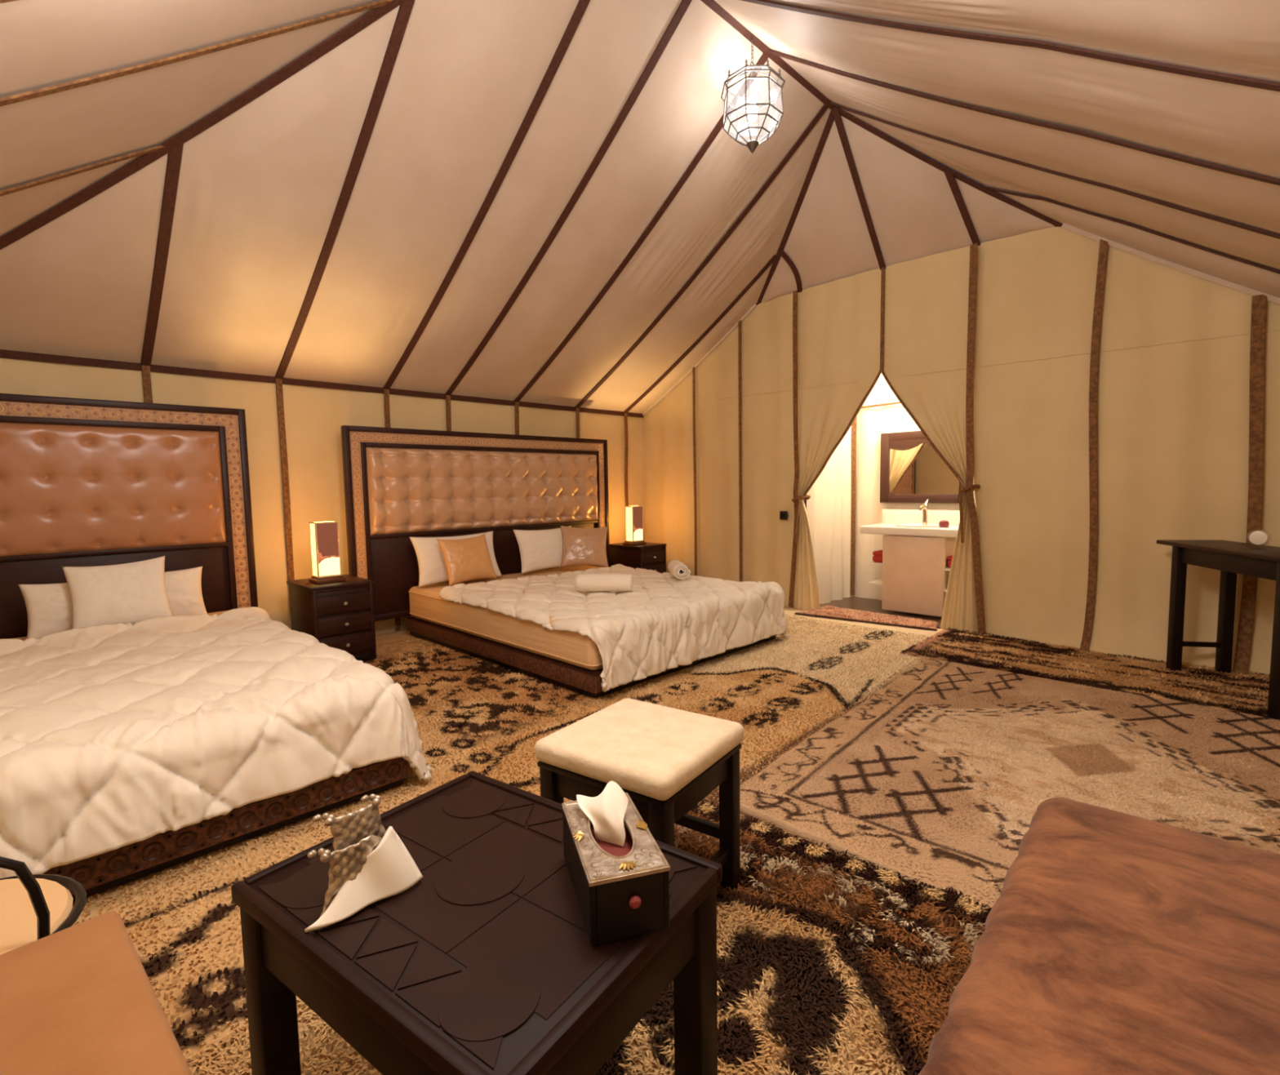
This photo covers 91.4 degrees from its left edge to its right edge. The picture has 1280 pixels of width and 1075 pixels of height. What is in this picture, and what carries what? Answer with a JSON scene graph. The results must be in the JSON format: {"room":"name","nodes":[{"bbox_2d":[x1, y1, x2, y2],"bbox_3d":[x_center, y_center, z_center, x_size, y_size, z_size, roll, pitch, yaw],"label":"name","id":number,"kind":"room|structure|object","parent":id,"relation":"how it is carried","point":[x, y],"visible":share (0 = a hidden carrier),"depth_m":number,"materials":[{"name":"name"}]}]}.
{"room":"tent interior","nodes":[
{"label":"tent interior","id":0,"kind":"room"},
{"bbox_2d":[0,357,644,634],"bbox_3d":[-2.062,-0.217,5.418,0.070,2.080,6.050,4,7,45],"label":"wall","id":1,"kind":"structure","parent":0,"point":[294,432],"depth_m":4.85,"materials":[{"name":"fabric"}]},
{"bbox_2d":[0,0,1279,417],"bbox_3d":[-0.071,-2.005,3.244,5.776,2.010,6.103,4,7,45],"label":"ceiling","id":2,"kind":"structure","parent":0,"point":[546,204],"depth_m":3.56,"materials":[{"name":"fabric"}]},
{"bbox_2d":[720,37,785,153],"bbox_3d":[0.693,-2.731,3.850,0.370,0.693,0.370,4,7,45],"label":"hanging lantern","id":3,"kind":"object","parent":2,"relation":"hanging from","point":[753,111],"visible":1,"depth_m":3.83,"materials":[{"name":"grey metal"}]},
{"bbox_2d":[699,596,984,866],"bbox_3d":[0.309,0.943,3.811,5.850,0.070,7.075,4,7,45],"label":"floor","id":4,"kind":"structure","parent":0,"point":[870,605],"depth_m":5.68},
{"bbox_2d":[67,606,957,1057],"bbox_3d":[-0.681,0.894,4.115,3.866,0.031,5.960,4,7,45],"label":"rug","id":5,"kind":"object","parent":4,"relation":"on","point":[182,922],"visible":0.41,"depth_m":3.19,"materials":[{"name":"fabric"}]},
{"bbox_2d":[0,856,86,955],"bbox_3d":[-1.424,0.769,1.145,0.464,0.729,0.612,4,7,45],"label":"metal chair","id":6,"kind":"object","parent":5,"relation":"on","point":[33,907],"visible":0.7,"depth_m":1.27,"materials":[{"name":"black"}]},
{"bbox_2d":[0,393,257,639],"bbox_3d":[-3.330,0.049,3.873,0.100,1.782,1.623,4,7,45],"label":"headboard","id":7,"kind":"object","parent":5,"relation":"on","point":[84,482],"visible":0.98,"depth_m":3.88,"materials":[{"name":"brown leather"}]},
{"bbox_2d":[16,610,412,902],"bbox_3d":[-2.326,0.796,2.982,2.616,0.406,1.345,4,7,45],"label":"bed","id":8,"kind":"object","parent":5,"relation":"on","point":[103,872],"visible":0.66,"depth_m":2.10,"materials":[{"name":"black wood"}]},
{"bbox_2d":[17,582,72,638],"bbox_3d":[-3.217,0.399,3.578,0.189,0.315,0.460,3,6,40],"label":"pillow","id":9,"kind":"object","parent":8,"relation":"on","point":[48,606],"visible":0.38,"depth_m":3.44,"materials":[{"name":"beige fabric"}]},
{"bbox_2d":[62,555,173,629],"bbox_3d":[-2.967,0.330,3.569,0.481,0.404,0.202,-5,6,-39],"label":"pillow","id":10,"kind":"object","parent":8,"relation":"on","point":[132,593],"visible":0.92,"depth_m":3.52,"materials":[{"name":"beige fabric"}]},
{"bbox_2d":[164,566,207,615],"bbox_3d":[-2.947,0.362,3.842,0.468,0.320,0.189,-5,6,-37],"label":"pillow","id":11,"kind":"object","parent":8,"relation":"on","point":[183,587],"visible":0.39,"depth_m":3.88,"materials":[{"name":"beige fabric"}]},
{"bbox_2d":[0,606,432,878],"bbox_3d":[-2.095,0.757,2.751,2.121,0.502,1.559,4,7,45],"label":"duvet","id":12,"kind":"object","parent":8,"relation":"on","point":[115,736],"visible":1,"depth_m":2.22,"materials":[{"name":"beige fabric"}]},
{"bbox_2d":[286,574,376,661],"bbox_3d":[-2.202,0.591,4.485,0.553,0.565,0.425,4,7,45],"label":"nightstand","id":13,"kind":"object","parent":5,"relation":"on","point":[340,615],"visible":0.88,"depth_m":4.33,"materials":[{"name":"brown wood"}]},
{"bbox_2d":[305,520,346,584],"bbox_3d":[-2.239,0.102,4.397,0.170,0.425,0.254,4,7,45],"label":"table lamp","id":14,"kind":"object","parent":13,"relation":"on","point":[325,541],"visible":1,"depth_m":4.37,"materials":[{"name":"white fabric"}]},
{"bbox_2d":[341,425,609,621],"bbox_3d":[-1.312,-0.110,5.858,0.141,1.709,2.733,4,7,45],"label":"headboard","id":15,"kind":"object","parent":5,"relation":"on","point":[400,485],"visible":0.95,"depth_m":5.46,"materials":[{"name":"brown leather"}]},
{"bbox_2d":[405,565,775,697],"bbox_3d":[-0.424,0.597,5.027,2.406,0.406,1.920,4,7,45],"label":"bed","id":16,"kind":"object","parent":5,"relation":"on","point":[571,660],"visible":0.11,"depth_m":4.19,"materials":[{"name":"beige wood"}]},
{"bbox_2d":[409,531,502,587],"bbox_3d":[-1.542,0.170,5.297,0.185,0.401,0.783,3,6,43],"label":"pillow","id":17,"kind":"object","parent":16,"relation":"on","point":[432,566],"visible":0.5,"depth_m":5.10,"materials":[{"name":"beige fabric"}]},
{"bbox_2d":[436,534,497,586],"bbox_3d":[-1.421,0.179,5.163,0.193,0.380,0.469,3,6,42],"label":"cushion","id":18,"kind":"object","parent":16,"relation":"on","point":[467,559],"visible":1,"depth_m":5.09,"materials":[{"name":"orange fabric"}]},
{"bbox_2d":[513,525,579,573],"bbox_3d":[-0.879,0.107,5.932,0.664,0.401,0.186,-5,6,-40],"label":"pillow","id":19,"kind":"object","parent":16,"relation":"on","point":[540,549],"visible":0.77,"depth_m":5.81,"materials":[{"name":"beige fabric"}]},
{"bbox_2d":[560,525,608,567],"bbox_3d":[-0.533,0.087,5.995,0.479,0.412,0.198,-2,5,-12],"label":"cushion","id":20,"kind":"object","parent":16,"relation":"on","point":[580,546],"visible":1,"depth_m":5.94,"materials":[{"name":"brown fabric"}]},
{"bbox_2d":[439,564,788,692],"bbox_3d":[-0.165,0.576,4.805,1.879,0.468,2.021,4,7,45],"label":"duvet","id":21,"kind":"object","parent":16,"relation":"on","point":[637,637],"visible":0.91,"depth_m":4.21,"materials":[{"name":"beige fabric"}]},
{"bbox_2d":[574,573,632,591],"bbox_3d":[-0.260,0.326,4.529,0.416,0.128,0.149,0,5,6],"label":"rolled towel","id":22,"kind":"object","parent":21,"relation":"on","point":[583,582],"visible":1,"depth_m":4.47,"materials":[{"name":"beige fabric"}]},
{"bbox_2d":[667,560,690,578],"bbox_3d":[0.323,0.263,5.186,0.149,0.128,0.356,-1,5,-5],"label":"rolled towel","id":23,"kind":"object","parent":21,"relation":"on","point":[677,568],"visible":1,"depth_m":5.02,"materials":[{"name":"beige fabric"}]},
{"bbox_2d":[609,542,666,573],"bbox_3d":[-0.021,0.353,6.956,0.553,0.565,0.425,4,7,45],"label":"nightstand","id":24,"kind":"object","parent":5,"relation":"on","point":[650,556],"visible":0.54,"depth_m":6.79,"materials":[{"name":"brown wood"}]},
{"bbox_2d":[622,506,646,546],"bbox_3d":[-0.062,-0.132,6.821,0.170,0.425,0.200,4,7,45],"label":"table lamp","id":25,"kind":"object","parent":24,"relation":"on","point":[633,514],"visible":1,"depth_m":6.77,"materials":[{"name":"white paper"}]},
{"bbox_2d":[795,605,940,631],"bbox_3d":[2.051,0.724,5.569,1.211,0.043,0.518,4,7,45],"label":"rug","id":26,"kind":"object","parent":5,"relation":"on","point":[826,611],"visible":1,"depth_m":5.55,"materials":[{"name":"fabric"}]},
{"bbox_2d":[183,800,992,1074],"bbox_3d":[0.079,1.131,0.982,2.033,0.043,2.560,4,7,45],"label":"rug","id":27,"kind":"object","parent":4,"relation":"on","point":[828,963],"visible":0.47,"depth_m":1.52,"materials":[{"name":"carpet"}]},
{"bbox_2d":[0,911,191,1074],"bbox_3d":[-0.834,0.937,0.675,0.840,0.450,0.580,3,6,41],"label":"bench","id":28,"kind":"object","parent":27,"relation":"on","point":[80,998],"visible":1,"depth_m":0.92,"materials":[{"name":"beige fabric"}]},
{"bbox_2d":[231,771,722,1074],"bbox_3d":[-0.287,0.863,1.161,0.707,0.500,0.548,2,6,35],"label":"coffee table","id":29,"kind":"object","parent":27,"relation":"on","point":[487,964],"visible":0.86,"depth_m":1.02,"materials":[{"name":"black wood"}]},
{"bbox_2d":[304,793,422,933],"bbox_3d":[-0.491,0.548,1.081,0.102,0.155,0.197,3,6,43],"label":"napkin holder","id":30,"kind":"object","parent":29,"relation":"on","point":[369,864],"visible":1,"depth_m":1.08,"materials":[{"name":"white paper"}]},
{"bbox_2d":[561,781,670,945],"bbox_3d":[-0.048,0.538,1.082,0.133,0.158,0.265,-2,5,-17],"label":"tissue box","id":31,"kind":"object","parent":29,"relation":"on","point":[619,873],"visible":1,"depth_m":1.00,"materials":[{"name":"black wood"}]},
{"bbox_2d":[573,831,585,841],"bbox_3d":[-0.106,0.511,1.069,0.021,0.009,0.024,1,5,21],"label":"ornament","id":32,"kind":"object","parent":31,"relation":"on","point":[578,836],"depth_m":1.07,"materials":[{"name":"gold metal"}]},
{"bbox_2d":[618,861,635,871],"bbox_3d":[-0.020,0.517,0.983,0.024,0.009,0.021,1,5,21],"label":"ornament","id":33,"kind":"object","parent":31,"relation":"on","point":[623,865],"depth_m":0.98,"materials":[{"name":"gold metal"}]},
{"bbox_2d":[635,820,647,830],"bbox_3d":[0.005,0.506,1.103,0.021,0.009,0.024,1,5,21],"label":"ornament","id":34,"kind":"object","parent":31,"relation":"on","point":[640,824],"depth_m":1.10,"materials":[{"name":"gold metal"}]},
{"bbox_2d":[534,697,743,890],"bbox_3d":[0.010,0.805,1.818,0.445,0.500,0.445,2,6,35],"label":"stool","id":35,"kind":"object","parent":27,"relation":"on","point":[667,760],"visible":0.77,"depth_m":1.72,"materials":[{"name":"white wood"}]},
{"bbox_2d":[534,697,743,800],"bbox_3d":[0.006,0.588,1.800,0.445,0.064,0.445,2,6,35],"label":"seat cushion","id":36,"kind":"object","parent":35,"relation":"on","point":[653,752],"depth_m":1.70,"materials":[{"name":"beige fabric"}]},
{"bbox_2d":[917,797,1279,1074],"bbox_3d":[0.821,0.891,0.832,0.712,0.462,1.360,3,6,41],"label":"ottoman","id":37,"kind":"object","parent":27,"relation":"on","point":[1113,942],"visible":1,"depth_m":0.97,"materials":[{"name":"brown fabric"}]},
{"bbox_2d":[859,499,959,617],"bbox_3d":[2.599,0.160,5.837,0.910,1.027,0.512,4,7,45],"label":"vanity unit","id":38,"kind":"object","parent":4,"relation":"on","point":[916,571],"visible":0.7,"depth_m":5.68,"materials":[{"name":"beige wood"}]},
{"bbox_2d":[868,561,882,565],"bbox_3d":[2.384,0.239,6.052,0.170,0.020,0.400,4,7,45],"label":"shelf","id":39,"kind":"object","parent":38,"relation":"attached to","point":[873,562],"depth_m":5.94,"materials":[{"name":"white wood"}]},
{"bbox_2d":[868,578,882,586],"bbox_3d":[2.387,0.429,6.067,0.170,0.020,0.400,4,7,45],"label":"shelf","id":40,"kind":"object","parent":38,"relation":"attached to","point":[879,582],"depth_m":5.97,"materials":[{"name":"white wood"}]},
{"bbox_2d":[872,550,882,562],"bbox_3d":[2.330,0.181,6.015,0.120,0.105,0.200,4,7,45],"label":"folded towel","id":41,"kind":"object","parent":38,"relation":"on","point":[877,557],"visible":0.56,"depth_m":5.95,"materials":[{"name":"red fabric"}]},
{"bbox_2d":[859,523,958,537],"bbox_3d":[2.583,-0.071,5.821,0.890,0.075,0.500,4,7,45],"label":"countertop","id":42,"kind":"structure","parent":38,"relation":"on","point":[880,528],"depth_m":5.64,"materials":[{"name":"white ceramic"}]},
{"bbox_2d":[894,523,939,527],"bbox_3d":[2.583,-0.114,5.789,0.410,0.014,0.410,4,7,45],"label":"basin","id":43,"kind":"object","parent":42,"relation":"in","point":[902,525],"depth_m":5.81,"materials":[{"name":"white ceramic"}]},
{"bbox_2d":[918,499,928,525],"bbox_3d":[2.634,-0.229,5.798,0.048,0.247,0.190,4,7,45],"label":"tap","id":44,"kind":"object","parent":42,"relation":"on","point":[924,507],"depth_m":5.80,"materials":[{"name":"silver metal"}]},
{"bbox_2d":[937,520,950,528],"bbox_3d":[2.688,-0.120,5.526,0.104,0.066,0.102,4,7,45],"label":"soap","id":45,"kind":"object","parent":42,"relation":"on","point":[944,523],"visible":1,"depth_m":5.50,"materials":[{"name":"red"}]},
{"bbox_2d":[946,555,952,568],"bbox_3d":[2.811,0.212,5.535,0.120,0.105,0.200,4,7,45],"label":"folded towel","id":46,"kind":"object","parent":38,"relation":"on","point":[949,557],"visible":0.23,"depth_m":5.49,"materials":[{"name":"red fabric"}]},
{"bbox_2d":[739,656,1279,909],"bbox_3d":[1.870,0.959,2.805,2.073,0.031,2.749,4,7,45],"label":"rug","id":47,"kind":"object","parent":4,"relation":"on","point":[940,777],"visible":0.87,"depth_m":2.59,"materials":[{"name":"fabric"}]},
{"bbox_2d":[900,627,1279,719],"bbox_3d":[2.954,0.838,3.994,2.230,0.044,1.014,4,7,45],"label":"rug","id":48,"kind":"object","parent":4,"relation":"on","point":[1195,684],"visible":0.94,"depth_m":3.92,"materials":[{"name":"fabric"}]},
{"bbox_2d":[1156,540,1279,719],"bbox_3d":[3.383,0.461,3.467,0.365,0.805,1.080,0,5,11],"label":"table","id":49,"kind":"object","parent":48,"relation":"on","point":[1232,558],"visible":1,"depth_m":3.78,"materials":[{"name":"brown wood"}]},
{"bbox_2d":[1248,530,1268,545],"bbox_3d":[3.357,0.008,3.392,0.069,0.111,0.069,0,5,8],"label":"ball","id":50,"kind":"object","parent":49,"relation":"on","point":[1258,537],"visible":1,"depth_m":3.38,"materials":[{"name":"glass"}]},
{"bbox_2d":[806,373,976,604],"bbox_3d":[2.625,-0.592,5.680,1.996,2.630,0.872,4,7,45],"label":"wall","id":51,"kind":"structure","parent":0,"point":[845,497],"depth_m":6.48,"materials":[{"name":"beige fabric"}]},
{"bbox_2d":[882,509,959,525],"bbox_3d":[2.762,-0.193,5.992,0.890,0.140,0.015,4,7,45],"label":"backsplash","id":52,"kind":"structure","parent":51,"relation":"attached to","point":[889,516],"depth_m":6.05,"materials":[{"name":"white ceramic"}]},
{"bbox_2d":[880,431,964,502],"bbox_3d":[2.754,-0.687,6.079,0.840,0.700,0.035,4,7,45],"label":"wall mirror","id":53,"kind":"object","parent":51,"relation":"attached to","point":[912,471],"visible":0.69,"depth_m":6.14,"materials":[{"name":"brown mirror"}]},
{"bbox_2d":[643,226,1279,675],"bbox_3d":[2.029,-0.777,5.424,5.750,3.060,0.246,4,7,45],"label":"wall","id":54,"kind":"structure","parent":0,"point":[1101,403],"depth_m":4.65,"materials":[{"name":"fabric"}]},
{"bbox_2d":[779,511,787,519],"bbox_3d":[1.421,-0.218,6.148,0.085,0.085,0.055,4,7,45],"label":"wall switch","id":55,"kind":"object","parent":54,"relation":"attached to","point":[783,514],"visible":1,"depth_m":6.13,"materials":[{"name":"black plastic"}]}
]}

